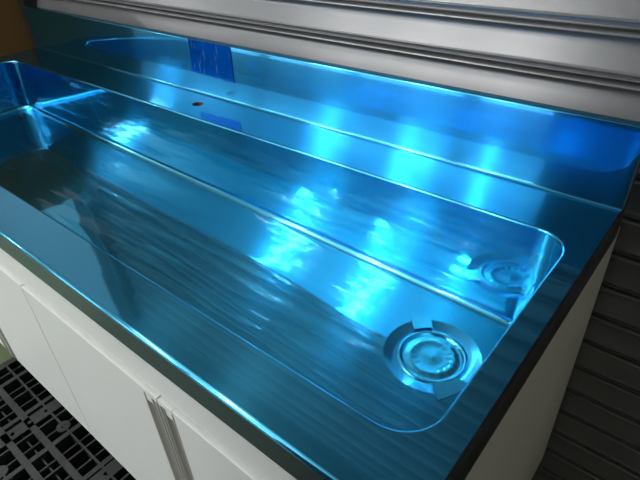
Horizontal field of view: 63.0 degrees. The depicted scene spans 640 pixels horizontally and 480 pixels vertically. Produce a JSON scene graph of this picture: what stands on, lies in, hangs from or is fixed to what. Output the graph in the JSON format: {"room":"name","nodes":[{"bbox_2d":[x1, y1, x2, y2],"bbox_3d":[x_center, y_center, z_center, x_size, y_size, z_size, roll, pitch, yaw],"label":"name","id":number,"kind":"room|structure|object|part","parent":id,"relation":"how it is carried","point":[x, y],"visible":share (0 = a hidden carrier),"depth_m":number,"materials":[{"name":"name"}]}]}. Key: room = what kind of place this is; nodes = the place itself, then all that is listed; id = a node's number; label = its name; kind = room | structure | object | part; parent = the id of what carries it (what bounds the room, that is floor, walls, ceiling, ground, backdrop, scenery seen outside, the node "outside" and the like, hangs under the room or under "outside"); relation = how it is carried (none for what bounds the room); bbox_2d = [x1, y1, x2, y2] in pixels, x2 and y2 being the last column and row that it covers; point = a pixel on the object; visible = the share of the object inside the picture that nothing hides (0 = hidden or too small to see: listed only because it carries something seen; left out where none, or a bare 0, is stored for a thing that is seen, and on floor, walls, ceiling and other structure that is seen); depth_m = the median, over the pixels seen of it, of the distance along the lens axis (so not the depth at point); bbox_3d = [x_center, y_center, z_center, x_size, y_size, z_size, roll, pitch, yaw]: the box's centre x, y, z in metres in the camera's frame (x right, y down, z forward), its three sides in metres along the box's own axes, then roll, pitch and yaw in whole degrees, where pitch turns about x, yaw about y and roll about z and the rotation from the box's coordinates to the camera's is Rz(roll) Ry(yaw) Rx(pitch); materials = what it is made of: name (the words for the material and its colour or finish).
{"room":"kitchen","nodes":[
{"label":"kitchen","id":0,"kind":"room"},
{"bbox_2d":[0,343,545,479],"bbox_3d":[-4.400,1.044,1.167,14.500,0.100,7.900,23,43,33],"label":"floor","id":1,"kind":"structure","parent":0,"point":[5,355],"depth_m":1.75,"materials":[{"name":"green paint"}]},
{"bbox_2d":[0,0,33,55],"bbox_3d":[-1.218,-0.430,1.885,0.018,1.210,0.600,23,43,33],"label":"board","id":2,"kind":"object","parent":1,"relation":"on","point":[14,34],"visible":0.02,"depth_m":1.85,"materials":[{"name":"brown wood"}]},
{"bbox_2d":[0,357,135,479],"bbox_3d":[-0.446,0.558,1.337,1.100,0.140,1.100,23,43,33],"label":"floor grating","id":3,"kind":"object","parent":1,"relation":"on","point":[40,439],"visible":0.16,"depth_m":1.32,"materials":[{"name":"black plastic"}]},
{"bbox_2d":[0,227,619,479],"bbox_3d":[-0.407,0.080,1.326,1.831,0.654,0.641,23,43,33],"label":"base cabinet","id":4,"kind":"object","parent":3,"relation":"on","point":[153,428],"visible":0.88,"depth_m":0.85,"materials":[{"name":"white plastic"}]},
{"bbox_3d":[-0.873,0.126,1.336,0.033,0.448,0.019,23,43,33],"label":"door pull","id":5,"kind":"part","parent":4,"relation":"part of","materials":[{"name":"silver metal"}]},
{"bbox_3d":[-0.845,0.138,1.317,0.033,0.448,0.019,23,43,33],"label":"door pull","id":6,"kind":"part","parent":4,"relation":"part of","materials":[{"name":"silver metal"}]},
{"bbox_3d":[-0.684,0.203,1.202,0.384,0.456,0.018,23,43,33],"label":"door","id":7,"kind":"part","parent":4,"relation":"part of","materials":[{"name":"white plastic"}]},
{"bbox_3d":[-0.387,0.332,0.992,0.382,0.456,0.018,23,43,33],"label":"door","id":8,"kind":"part","parent":4,"relation":"part of","materials":[{"name":"white plastic"}]},
{"bbox_3d":[-0.622,-0.003,0.987,1.812,0.112,0.012,23,43,33],"label":"rail","id":9,"kind":"part","parent":4,"relation":"part of","materials":[{"name":"white plastic"}]},
{"bbox_3d":[-0.228,0.405,0.881,0.033,0.448,0.019,23,43,33],"label":"door pull","id":10,"kind":"part","parent":4,"relation":"part of","materials":[{"name":"silver metal"}]},
{"bbox_3d":[-0.200,0.416,0.862,0.033,0.448,0.019,23,43,33],"label":"door pull","id":11,"kind":"part","parent":4,"relation":"part of","materials":[{"name":"silver metal"}]},
{"bbox_3d":[-0.051,0.477,0.755,0.355,0.456,0.018,23,43,33],"label":"door","id":12,"kind":"part","parent":4,"relation":"part of","materials":[{"name":"white plastic"}]},
{"bbox_2d":[0,5,639,479],"bbox_3d":[-0.438,-0.189,1.117,1.837,0.323,0.620,23,43,33],"label":"sink","id":13,"kind":"object","parent":4,"relation":"on","point":[358,273],"visible":1,"depth_m":0.90,"materials":[{"name":"blue metal"}]},
{"bbox_2d":[0,61,564,432],"bbox_3d":[-0.439,-0.116,1.121,1.729,0.188,0.417,23,43,33],"label":"basin","id":14,"kind":"object","parent":13,"relation":"in","point":[391,302],"depth_m":0.96,"materials":[{"name":"blue metal"}]},
{"bbox_2d":[24,5,639,211],"bbox_3d":[-0.254,-0.390,1.257,1.835,0.170,0.026,23,43,33],"label":"backsplash","id":15,"kind":"structure","parent":13,"relation":"attached to","point":[588,157],"depth_m":0.95,"materials":[{"name":"blue metal"}]},
{"bbox_3d":[0.292,0.387,0.837,0.018,0.642,0.639,23,43,33],"label":"panel","id":16,"kind":"part","parent":4,"relation":"part of","materials":[{"name":"white"}]},
{"bbox_3d":[-4.448,-3.047,3.833,8.800,3.590,0.280,23,43,33],"label":"wall","id":17,"kind":"structure","parent":0,"visible":0},
{"bbox_2d":[17,0,639,121],"label":"roller shutter","id":18,"kind":"object","parent":17,"relation":"attached to","point":[579,54],"depth_m":0.93,"materials":[{"name":"grey paint"}]},
{"bbox_3d":[-1.020,-1.002,1.745,0.045,2.289,0.100,23,43,33],"label":"guide rail","id":19,"kind":"part","parent":18,"relation":"part of","materials":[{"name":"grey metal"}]},
{"bbox_2d":[535,167,639,479],"label":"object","id":20,"kind":"object","parent":17,"relation":"attached to","point":[595,435],"depth_m":1.06,"materials":[{"name":"grey paint"}]}
]}

